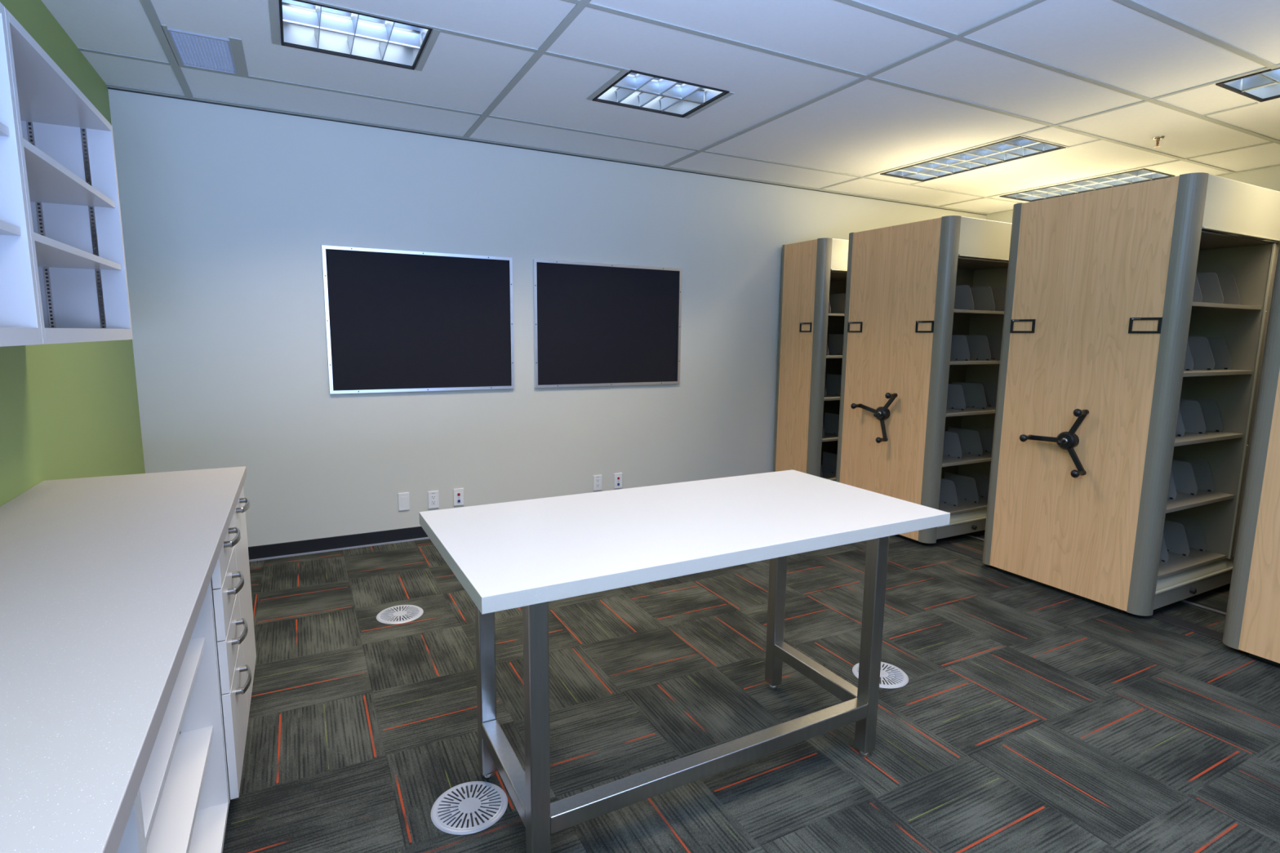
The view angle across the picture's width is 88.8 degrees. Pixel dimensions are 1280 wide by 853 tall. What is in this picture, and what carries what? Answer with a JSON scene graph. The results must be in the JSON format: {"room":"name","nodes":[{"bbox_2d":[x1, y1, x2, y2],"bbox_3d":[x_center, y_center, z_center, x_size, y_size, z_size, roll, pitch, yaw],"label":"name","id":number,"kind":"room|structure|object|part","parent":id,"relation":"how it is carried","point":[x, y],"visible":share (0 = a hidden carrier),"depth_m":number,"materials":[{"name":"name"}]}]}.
{"room":"office file room","nodes":[
{"label":"office file room","id":0,"kind":"room"},
{"bbox_2d":[0,0,145,506],"bbox_3d":[-1.458,-0.151,0.869,0.120,3.000,6.349,-4,9,-27],"label":"wall","id":1,"kind":"structure","parent":0,"point":[68,411],"depth_m":2.64,"materials":[{"name":"green paint"}]},
{"bbox_2d":[0,2,43,346],"bbox_3d":[-1.308,-0.488,0.997,0.295,0.736,0.958,-4,9,-27],"label":"upper cabinet","id":2,"kind":"object","parent":1,"relation":"attached to","point":[20,315],"visible":1,"depth_m":1.47,"materials":[{"name":"white laminate"}]},
{"bbox_2d":[0,121,8,136],"bbox_3d":[-1.307,-0.585,0.983,0.276,0.020,0.910,-4,9,-27],"label":"shelf","id":3,"kind":"object","parent":2,"relation":"attached to","point":[4,126],"depth_m":1.43,"materials":[{"name":"white laminate"}]},
{"bbox_2d":[0,219,21,235],"bbox_3d":[-1.310,-0.374,1.013,0.276,0.020,0.910,-4,9,-27],"label":"shelf","id":4,"kind":"object","parent":2,"relation":"attached to","point":[7,227],"depth_m":1.44,"materials":[{"name":"white laminate"}]},
{"bbox_3d":[-1.189,-0.149,1.109,0.018,0.038,0.914,-4,9,-27],"label":"light rail","id":5,"kind":"part","parent":2,"relation":"part of","materials":[{"name":"white laminate"}]},
{"bbox_2d":[4,6,133,344],"bbox_3d":[-1.750,-0.612,1.840,0.295,0.736,0.958,-4,9,-27],"label":"upper cabinet","id":6,"kind":"object","parent":1,"relation":"attached to","point":[67,145],"visible":0.88,"depth_m":2.20,"materials":[{"name":"white laminate"}]},
{"bbox_3d":[-1.535,-0.551,1.429,0.295,0.736,0.022,-4,9,-27],"label":"panel","id":7,"kind":"part","parent":6,"relation":"part of","materials":[{"name":"white laminate"}]},
{"bbox_2d":[22,137,115,208],"bbox_3d":[-1.750,-0.709,1.826,0.276,0.020,0.910,-4,9,-27],"label":"shelf","id":8,"kind":"object","parent":6,"relation":"attached to","point":[51,184],"depth_m":1.97,"materials":[{"name":"white laminate"}]},
{"bbox_3d":[-1.966,-0.672,2.251,0.295,0.736,0.022,-4,9,-27],"label":"panel","id":9,"kind":"part","parent":6,"relation":"part of","materials":[{"name":"white laminate"}]},
{"bbox_2d":[33,231,121,270],"bbox_3d":[-1.752,-0.498,1.855,0.276,0.020,0.910,-4,9,-27],"label":"shelf","id":10,"kind":"object","parent":6,"relation":"attached to","point":[51,254],"depth_m":1.98,"materials":[{"name":"white laminate"}]},
{"bbox_3d":[-1.631,-0.273,1.952,0.018,0.038,0.914,-4,9,-27],"label":"light rail","id":11,"kind":"part","parent":6,"relation":"part of","materials":[{"name":"white laminate"}]},
{"bbox_2d":[107,57,986,546],"bbox_3d":[0.347,-0.772,5.409,7.547,3.000,0.120,-4,9,-27],"label":"wall","id":12,"kind":"structure","parent":0,"point":[228,213],"depth_m":4.35,"materials":[{"name":"paint"}]},
{"bbox_2d":[248,526,428,559],"bbox_3d":[0.365,0.626,5.551,7.298,0.092,0.008,-4,9,-27],"label":"baseboard","id":13,"kind":"structure","parent":12,"relation":"attached to","point":[383,536],"depth_m":4.32,"materials":[{"name":"black rubber"}]},
{"bbox_2d":[248,537,429,561],"bbox_3d":[0.368,0.668,5.548,7.299,0.010,0.012,-4,9,-27],"label":"trim","id":14,"kind":"structure","parent":12,"relation":"attached to","point":[424,538],"depth_m":4.32,"materials":[{"name":"grey"}]},
{"bbox_2d":[398,492,409,511],"bbox_3d":[-1.622,0.516,4.491,0.072,0.124,0.008,-4,9,-27],"label":"blank wall plate","id":15,"kind":"object","parent":12,"relation":"attached to","point":[403,498],"visible":1,"depth_m":4.49,"materials":[{"name":"white plastic"}]},
{"bbox_2d":[321,244,514,394],"bbox_3d":[-1.444,-0.700,4.398,1.208,0.924,0.022,-4,9,-27],"label":"board","id":16,"kind":"object","parent":12,"relation":"attached to","point":[397,320],"visible":1,"depth_m":4.37,"materials":[{"name":"fabric"}]},
{"bbox_2d":[427,490,439,508],"bbox_3d":[-1.447,0.513,4.582,0.072,0.124,0.009,-4,9,-27],"label":"power outlet","id":17,"kind":"object","parent":12,"relation":"attached to","point":[433,496],"visible":1,"depth_m":4.58,"materials":[{"name":"white plastic"}]},
{"bbox_2d":[453,488,463,506],"bbox_3d":[-1.292,0.504,4.661,0.072,0.124,0.011,-4,9,-27],"label":"outlet","id":18,"kind":"object","parent":12,"relation":"attached to","point":[458,494],"visible":1,"depth_m":4.66,"materials":[{"name":"white plastic"}]},
{"bbox_2d":[593,475,601,490],"bbox_3d":[-0.333,0.445,5.157,0.072,0.124,0.009,-4,9,-27],"label":"power outlet","id":19,"kind":"object","parent":12,"relation":"attached to","point":[597,478],"visible":1,"depth_m":5.15,"materials":[{"name":"white plastic"}]},
{"bbox_2d":[533,258,681,387],"bbox_3d":[-0.220,-0.775,5.029,1.234,0.924,0.022,-4,9,-27],"label":"board","id":20,"kind":"object","parent":12,"relation":"attached to","point":[596,324],"visible":1,"depth_m":5.00,"materials":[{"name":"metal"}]},
{"bbox_2d":[613,472,622,488],"bbox_3d":[-0.174,0.435,5.238,0.072,0.124,0.011,-4,9,-27],"label":"outlet","id":21,"kind":"object","parent":12,"relation":"attached to","point":[617,477],"visible":1,"depth_m":5.23,"materials":[{"name":"white plastic"}]},
{"bbox_2d":[106,85,1279,215],"bbox_3d":[1.824,-1.618,2.445,7.307,0.005,6.229,-4,9,-27],"label":"trim","id":22,"kind":"structure","parent":12,"relation":"attached to","point":[107,86],"depth_m":4.55,"materials":[{"name":"grey paint"}]},
{"bbox_2d":[41,0,1279,213],"bbox_3d":[1.825,-1.757,2.425,7.547,0.283,6.469,-4,9,-27],"label":"ceiling","id":23,"kind":"structure","parent":0,"point":[833,95],"depth_m":3.29,"materials":[{"name":"tile"}]},
{"bbox_2d":[167,27,237,74],"bbox_3d":[-2.036,-1.764,3.058,0.229,0.038,0.435,-4,9,-27],"label":"ceiling vent","id":24,"kind":"object","parent":23,"relation":"in","point":[210,52],"visible":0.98,"depth_m":3.04,"materials":[{"name":"silver metal"}]},
{"bbox_2d":[279,0,432,70],"bbox_3d":[-1.254,-1.774,2.866,0.576,0.128,0.497,-4,9,-27],"label":"ceiling light","id":25,"kind":"object","parent":23,"relation":"attached to","point":[305,25],"visible":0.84,"depth_m":2.96,"materials":[{"name":"black paint"}]},
{"bbox_2d":[591,69,728,117],"bbox_3d":[0.105,-1.854,3.541,0.588,0.128,0.471,-4,9,-27],"label":"ceiling light","id":26,"kind":"object","parent":23,"relation":"attached to","point":[637,90],"visible":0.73,"depth_m":3.62,"materials":[{"name":"black paint"}]},
{"bbox_2d":[880,136,1066,182],"bbox_3d":[2.394,-2.007,4.801,0.495,0.128,1.150,-4,9,-27],"label":"ceiling light","id":27,"kind":"object","parent":23,"relation":"attached to","point":[1019,147],"visible":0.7,"depth_m":4.79,"materials":[{"name":"black paint"}]},
{"bbox_2d":[999,168,1175,201],"bbox_3d":[3.753,-2.099,5.558,0.460,0.128,1.160,-4,9,-27],"label":"ceiling light","id":28,"kind":"object","parent":23,"relation":"attached to","point":[1140,175],"visible":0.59,"depth_m":5.54,"materials":[{"name":"black paint"}]},
{"bbox_2d":[1151,136,1164,147],"bbox_3d":[3.320,-1.824,4.192,0.064,0.056,0.064,-4,9,-27],"label":"sprinkler","id":29,"kind":"object","parent":23,"relation":"attached to","point":[1157,139],"visible":1,"depth_m":4.18,"materials":[{"name":"silver metal"}]},
{"bbox_2d":[1215,67,1279,102],"bbox_3d":[3.403,-1.726,2.890,0.505,0.128,1.182,-4,9,-27],"label":"ceiling light","id":30,"kind":"object","parent":23,"relation":"attached to","point":[1262,86],"visible":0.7,"depth_m":3.38,"materials":[{"name":"black paint"}]},
{"bbox_2d":[222,529,1279,852],"bbox_3d":[1.794,1.073,2.825,7.507,0.001,6.429,-4,9,-27],"label":"floor","id":31,"kind":"structure","parent":0,"point":[1029,717],"depth_m":2.51,"materials":[{"name":"carpet"}]},
{"bbox_2d":[116,795,142,852],"bbox_3d":[-0.784,0.943,0.465,0.576,0.861,0.936,-4,9,-27],"label":"base cabinet","id":32,"kind":"object","parent":31,"relation":"on","point":[131,841],"visible":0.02,"depth_m":0.95,"materials":[{"name":"white laminate"}]},
{"bbox_2d":[0,466,246,852],"bbox_3d":[-0.878,0.464,0.627,0.619,0.038,4.190,-4,9,-27],"label":"countertop","id":33,"kind":"structure","parent":32,"relation":"on","point":[104,581],"depth_m":1.17,"materials":[{"name":"laminate"}]},
{"bbox_2d":[137,581,229,852],"bbox_3d":[-1.215,0.822,1.287,0.576,0.861,0.932,-4,9,-27],"label":"base cabinet","id":34,"kind":"object","parent":31,"relation":"on","point":[183,793],"visible":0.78,"depth_m":1.67,"materials":[{"name":"white laminate"}]},
{"bbox_3d":[-1.004,0.837,0.880,0.576,0.771,0.018,-4,9,-27],"label":"panel","id":35,"kind":"part","parent":34,"relation":"part of","materials":[{"name":"white laminate"}]},
{"bbox_2d":[139,637,205,848],"bbox_3d":[-1.216,0.654,1.262,0.543,0.019,0.894,-4,9,-27],"label":"shelf","id":36,"kind":"object","parent":34,"relation":"attached to","point":[152,785],"depth_m":1.34,"materials":[{"name":"white laminate"}]},
{"bbox_2d":[146,725,213,852],"bbox_3d":[-1.219,0.912,1.298,0.543,0.019,0.894,-4,9,-27],"label":"shelf","id":37,"kind":"object","parent":34,"relation":"attached to","point":[172,828],"depth_m":1.55,"materials":[{"name":"white laminate"}]},
{"bbox_3d":[-1.425,0.719,1.682,0.576,0.771,0.018,-4,9,-27],"label":"panel","id":38,"kind":"part","parent":34,"relation":"part of","materials":[{"name":"white laminate"}]},
{"bbox_2d":[210,517,251,803],"bbox_3d":[-1.505,0.732,1.904,0.636,0.861,0.438,-4,9,-27],"label":"drawers","id":39,"kind":"object","parent":31,"relation":"on","point":[224,587],"visible":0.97,"depth_m":1.90,"materials":[{"name":"white laminate"}]},
{"bbox_3d":[-1.434,0.716,1.700,0.577,0.771,0.018,-4,9,-27],"label":"panel","id":40,"kind":"part","parent":39,"relation":"part of","materials":[{"name":"white laminate"}]},
{"bbox_3d":[-1.260,0.354,1.977,0.021,0.126,0.435,-4,9,-27],"label":"drawer","id":41,"kind":"part","parent":39,"relation":"part of","materials":[{"name":"white laminate"}]},
{"bbox_3d":[-1.262,0.494,1.996,0.021,0.148,0.435,-4,9,-27],"label":"drawer","id":42,"kind":"part","parent":39,"relation":"part of","materials":[{"name":"white laminate"}]},
{"bbox_3d":[-1.263,0.647,2.018,0.021,0.154,0.435,-4,9,-27],"label":"drawer","id":43,"kind":"part","parent":39,"relation":"part of","materials":[{"name":"white laminate"}]},
{"bbox_3d":[-1.229,0.334,1.976,0.036,0.022,0.166,-4,9,-27],"label":"handle","id":44,"kind":"part","parent":39,"relation":"part of","materials":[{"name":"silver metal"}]},
{"bbox_3d":[-1.266,0.885,2.052,0.021,0.321,0.435,-4,9,-27],"label":"drawer","id":45,"kind":"part","parent":39,"relation":"part of","materials":[{"name":"white laminate"}]},
{"bbox_3d":[-1.230,0.476,1.996,0.036,0.022,0.166,-4,9,-27],"label":"handle","id":46,"kind":"part","parent":39,"relation":"part of","materials":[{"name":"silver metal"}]},
{"bbox_3d":[-1.232,0.630,2.018,0.036,0.022,0.166,-4,9,-27],"label":"handle","id":47,"kind":"part","parent":39,"relation":"part of","materials":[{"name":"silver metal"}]},
{"bbox_3d":[-1.234,0.788,2.040,0.036,0.022,0.166,-4,9,-27],"label":"handle","id":48,"kind":"part","parent":39,"relation":"part of","materials":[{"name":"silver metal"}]},
{"bbox_2d":[232,486,256,718],"bbox_3d":[-1.720,0.672,2.314,0.636,0.861,0.494,-4,9,-27],"label":"base cabinet","id":49,"kind":"object","parent":31,"relation":"on","point":[239,514],"visible":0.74,"depth_m":2.42,"materials":[{"name":"white laminate"}]},
{"bbox_3d":[-1.429,0.283,2.358,0.036,0.022,0.166,-4,9,-27],"label":"handle","id":50,"kind":"part","parent":49,"relation":"part of","materials":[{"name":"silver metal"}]},
{"bbox_2d":[376,604,423,624],"bbox_3d":[-1.231,0.962,3.354,0.228,0.006,0.228,-4,9,-27],"label":"floor vent","id":51,"kind":"object","parent":31,"relation":"in","point":[401,614],"visible":1,"depth_m":3.34,"materials":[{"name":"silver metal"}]},
{"bbox_2d":[388,606,412,621],"bbox_3d":[-1.231,0.964,3.354,0.200,0.001,0.200,-4,9,-27],"label":"vent grille","id":52,"kind":"object","parent":51,"relation":"on","point":[395,613],"depth_m":3.35,"materials":[{"name":"silver metal"}]},
{"bbox_2d":[431,781,507,835],"bbox_3d":[-0.521,1.161,2.000,0.228,0.006,0.228,-4,9,-27],"label":"floor vent","id":53,"kind":"object","parent":31,"relation":"in","point":[473,806],"visible":1,"depth_m":1.99,"materials":[{"name":"silver metal"}]},
{"bbox_2d":[438,785,501,828],"bbox_3d":[-0.521,1.163,2.000,0.200,0.001,0.200,-4,9,-27],"label":"vent grille","id":54,"kind":"object","parent":53,"relation":"on","point":[460,806],"depth_m":1.99,"materials":[{"name":"white metal"}]},
{"bbox_2d":[418,469,950,852],"bbox_3d":[0.149,0.708,2.142,1.520,0.878,0.752,-4,9,-28],"label":"work table","id":55,"kind":"object","parent":31,"relation":"on","point":[530,554],"visible":1,"depth_m":1.93,"materials":[{"name":"laminate"}]},
{"bbox_3d":[-0.492,0.718,2.082,0.051,0.817,0.051,-4,9,-28],"label":"leg","id":56,"kind":"part","parent":55,"relation":"part of","materials":[{"name":"metal"}]},
{"bbox_3d":[-0.261,0.781,1.657,0.051,0.817,0.051,-4,9,-28],"label":"leg","id":57,"kind":"part","parent":55,"relation":"part of","materials":[{"name":"metal"}]},
{"bbox_3d":[0.553,0.651,2.639,0.051,0.817,0.051,-4,9,-28],"label":"leg","id":58,"kind":"part","parent":55,"relation":"part of","materials":[{"name":"metal"}]},
{"bbox_3d":[0.784,0.714,2.213,0.051,0.817,0.051,-4,9,-28],"label":"leg","id":59,"kind":"part","parent":55,"relation":"part of","materials":[{"name":"metal"}]},
{"bbox_2d":[773,237,848,481],"bbox_3d":[2.521,-0.518,6.196,2.696,2.208,0.551,-4,9,-27],"label":"shelving unit","id":60,"kind":"object","parent":31,"relation":"on","point":[813,300],"visible":0.16,"depth_m":5.55,"materials":[{"name":"brown wood"}]},
{"bbox_3d":[1.254,-0.488,5.804,0.070,2.186,0.030,-4,9,-27],"label":"edge trim","id":61,"kind":"part","parent":60,"relation":"part of","materials":[{"name":"grey metal"}]},
{"bbox_3d":[1.336,-0.457,5.603,0.024,2.180,0.405,-4,9,-27],"label":"panel","id":62,"kind":"part","parent":60,"relation":"part of","materials":[{"name":"brown wood"}]},
{"bbox_3d":[1.469,-0.428,5.396,0.113,2.186,0.044,4,9,21],"label":"edge trim","id":63,"kind":"part","parent":60,"relation":"part of","materials":[{"name":"grey metal"}]},
{"bbox_3d":[1.732,0.419,5.934,0.836,0.020,0.503,-4,9,-27],"label":"shelf","id":64,"kind":"part","parent":60,"relation":"part of","materials":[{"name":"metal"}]},
{"bbox_3d":[1.736,0.068,5.884,0.836,0.020,0.503,-4,9,-27],"label":"shelf","id":65,"kind":"part","parent":60,"relation":"part of","materials":[{"name":"metal"}]},
{"bbox_3d":[1.740,-0.277,5.835,0.836,0.020,0.503,-4,9,-27],"label":"shelf","id":66,"kind":"part","parent":60,"relation":"part of","materials":[{"name":"metal"}]},
{"bbox_3d":[1.624,-0.482,6.035,0.838,1.729,0.004,-4,9,-27],"label":"panel","id":67,"kind":"part","parent":60,"relation":"part of","materials":[{"name":"metal"}]},
{"bbox_3d":[1.744,-0.625,5.786,0.836,0.020,0.503,-4,9,-27],"label":"shelf","id":68,"kind":"part","parent":60,"relation":"part of","materials":[{"name":"metal"}]},
{"bbox_3d":[1.748,-0.970,5.737,0.836,0.020,0.503,-4,9,-27],"label":"shelf","id":69,"kind":"part","parent":60,"relation":"part of","materials":[{"name":"metal"}]},
{"bbox_3d":[2.542,-1.358,6.091,2.662,0.008,0.495,-4,9,-27],"label":"shelf","id":70,"kind":"part","parent":60,"relation":"part of","materials":[{"name":"metal"}]},
{"bbox_2d":[852,662,908,688],"bbox_3d":[1.032,1.063,2.811,0.228,0.006,0.228,-4,9,-27],"label":"floor vent","id":71,"kind":"object","parent":31,"relation":"in","point":[891,677],"visible":0.6,"depth_m":2.79,"materials":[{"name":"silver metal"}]},
{"bbox_2d":[879,664,901,684],"bbox_3d":[1.032,1.066,2.812,0.200,0.001,0.200,-4,9,-27],"label":"vent grille","id":72,"kind":"object","parent":71,"relation":"on","point":[890,674],"depth_m":2.79,"materials":[{"name":"white metal"}]},
{"bbox_2d":[835,215,1012,543],"bbox_3d":[2.909,-0.391,5.323,2.820,2.208,0.944,-4,9,-27],"label":"shelving unit","id":73,"kind":"object","parent":31,"relation":"on","point":[925,304],"visible":0.5,"depth_m":4.69,"materials":[{"name":"brown wood"}]},
{"bbox_3d":[1.605,-0.390,5.137,0.045,2.186,0.115,2,8,13],"label":"edge trim","id":74,"kind":"part","parent":73,"relation":"part of","materials":[{"name":"grey metal"}]},
{"bbox_3d":[1.608,-0.154,4.876,0.076,0.043,0.044,-4,9,-27],"label":"knob","id":75,"kind":"part","parent":73,"relation":"part of","materials":[{"name":"black plastic"}]},
{"bbox_3d":[1.724,0.096,4.682,0.076,0.043,0.044,-4,9,-27],"label":"knob","id":76,"kind":"part","parent":73,"relation":"part of","materials":[{"name":"black plastic"}]},
{"bbox_3d":[1.755,-0.217,4.584,0.076,0.043,0.044,-4,9,-27],"label":"knob","id":77,"kind":"part","parent":73,"relation":"part of","materials":[{"name":"black plastic"}]},
{"bbox_3d":[1.784,-0.332,4.749,0.024,2.180,0.770,-4,9,-27],"label":"panel","id":78,"kind":"part","parent":73,"relation":"part of","materials":[{"name":"brown wood"}]},
{"bbox_3d":[2.002,-0.278,4.381,0.115,2.186,0.045,4,9,22],"label":"edge trim","id":79,"kind":"part","parent":73,"relation":"part of","materials":[{"name":"grey metal"}]},
{"bbox_3d":[2.188,-0.325,4.962,0.838,1.729,0.004,-4,9,-27],"label":"panel","id":80,"kind":"part","parent":73,"relation":"part of","materials":[{"name":"grey metal"}]},
{"bbox_3d":[2.281,0.573,4.889,0.836,0.020,0.439,-4,9,-27],"label":"shelf","id":81,"kind":"part","parent":73,"relation":"part of","materials":[{"name":"metal"}]},
{"bbox_3d":[2.285,0.222,4.839,0.836,0.020,0.439,-4,9,-27],"label":"shelf","id":82,"kind":"part","parent":73,"relation":"part of","materials":[{"name":"metal"}]},
{"bbox_3d":[2.289,-0.123,4.790,0.836,0.020,0.439,-4,9,-27],"label":"shelf","id":83,"kind":"part","parent":73,"relation":"part of","materials":[{"name":"metal"}]},
{"bbox_3d":[2.293,-0.471,4.741,0.836,0.020,0.439,-4,9,-27],"label":"shelf","id":84,"kind":"part","parent":73,"relation":"part of","materials":[{"name":"metal"}]},
{"bbox_3d":[2.296,-0.816,4.692,0.836,0.020,0.439,-4,9,-27],"label":"shelf","id":85,"kind":"part","parent":73,"relation":"part of","materials":[{"name":"metal"}]},
{"bbox_3d":[2.985,-1.234,5.247,2.662,0.008,0.888,-4,9,-27],"label":"shelf","id":86,"kind":"part","parent":73,"relation":"part of","materials":[{"name":"metal"}]},
{"bbox_2d":[932,539,1222,641],"bbox_3d":[2.353,0.892,4.129,0.100,0.006,4.350,-4,9,-27],"label":"track cover","id":87,"kind":"object","parent":31,"relation":"on","point":[1214,634],"visible":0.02,"depth_m":3.38,"materials":[{"name":"grey metal"}]},
{"bbox_2d":[961,533,1226,616],"bbox_3d":[2.684,0.871,4.299,0.080,0.008,4.350,-4,9,-27],"label":"rail","id":88,"kind":"object","parent":31,"relation":"on","point":[1193,603],"visible":0.02,"depth_m":3.58,"materials":[{"name":"metal"}]},
{"bbox_2d":[982,172,1279,616],"bbox_3d":[3.511,-0.222,4.178,2.820,2.208,0.944,-4,9,-27],"label":"shelving unit","id":89,"kind":"object","parent":31,"relation":"on","point":[1135,319],"visible":0.9,"depth_m":3.56,"materials":[{"name":"brown wood"}]},
{"bbox_3d":[2.207,-0.221,3.991,0.045,2.186,0.115,2,8,13],"label":"edge trim","id":90,"kind":"part","parent":89,"relation":"part of","materials":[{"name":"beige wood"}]},
{"bbox_3d":[2.207,0.065,3.741,0.076,0.043,0.044,-4,9,-27],"label":"knob","id":91,"kind":"part","parent":89,"relation":"part of","materials":[{"name":"black plastic"}]},
{"bbox_3d":[2.301,0.088,3.577,0.043,0.029,0.029,-4,9,-27],"label":"lock knob","id":92,"kind":"part","parent":89,"relation":"part of","materials":[{"name":"black plastic"}]},
{"bbox_3d":[2.342,0.252,3.502,0.076,0.043,0.044,-4,9,-27],"label":"knob","id":93,"kind":"part","parent":89,"relation":"part of","materials":[{"name":"black plastic"}]},
{"bbox_3d":[2.337,-0.074,3.473,0.076,0.043,0.044,-4,9,-27],"label":"knob","id":94,"kind":"part","parent":89,"relation":"part of","materials":[{"name":"black plastic"}]},
{"bbox_3d":[2.386,-0.163,3.603,0.024,2.180,0.770,-4,9,-27],"label":"panel","id":95,"kind":"part","parent":89,"relation":"part of","materials":[{"name":"brown wood"}]},
{"bbox_3d":[2.603,-0.110,3.235,0.115,2.186,0.045,4,9,22],"label":"edge trim","id":96,"kind":"part","parent":89,"relation":"part of","materials":[{"name":"grey metal"}]},
{"bbox_3d":[2.883,0.742,3.743,0.836,0.020,0.439,-4,9,-27],"label":"shelf","id":97,"kind":"part","parent":89,"relation":"part of","materials":[{"name":"metal"}]},
{"bbox_3d":[2.887,0.390,3.693,0.836,0.020,0.439,-4,9,-27],"label":"shelf","id":98,"kind":"part","parent":89,"relation":"part of","materials":[{"name":"metal"}]},
{"bbox_3d":[2.890,0.046,3.645,0.836,0.020,0.439,-4,9,-27],"label":"shelf","id":99,"kind":"part","parent":89,"relation":"part of","materials":[{"name":"metal"}]},
{"bbox_3d":[2.894,-0.303,3.595,0.836,0.020,0.439,-4,9,-27],"label":"shelf","id":100,"kind":"part","parent":89,"relation":"part of","materials":[{"name":"metal"}]},
{"bbox_3d":[2.898,-0.647,3.547,0.836,0.020,0.439,-4,9,-27],"label":"shelf","id":101,"kind":"part","parent":89,"relation":"part of","materials":[{"name":"metal"}]},
{"bbox_3d":[3.587,-1.066,4.101,2.662,0.008,0.888,-4,9,-27],"label":"shelf","id":102,"kind":"part","parent":89,"relation":"part of","materials":[{"name":"beige metal"}]},
{"bbox_2d":[1222,241,1279,666],"bbox_3d":[4.078,-0.063,3.098,2.820,2.208,0.944,-4,9,-27],"label":"shelving unit","id":103,"kind":"object","parent":31,"relation":"on","point":[1252,619],"visible":1,"depth_m":2.91,"materials":[{"name":"brown wood"}]},
{"bbox_3d":[2.953,-0.004,2.524,0.024,2.180,0.770,-4,9,-27],"label":"panel","id":104,"kind":"part","parent":103,"relation":"part of","materials":[{"name":"brown wood"}]},
{"bbox_2d":[986,165,1279,243],"bbox_3d":[5.133,-0.558,4.270,0.120,3.000,6.349,-4,9,-27],"label":"wall","id":105,"kind":"structure","parent":0,"point":[1269,177],"depth_m":4.93,"materials":[{"name":"paint"}]}
]}

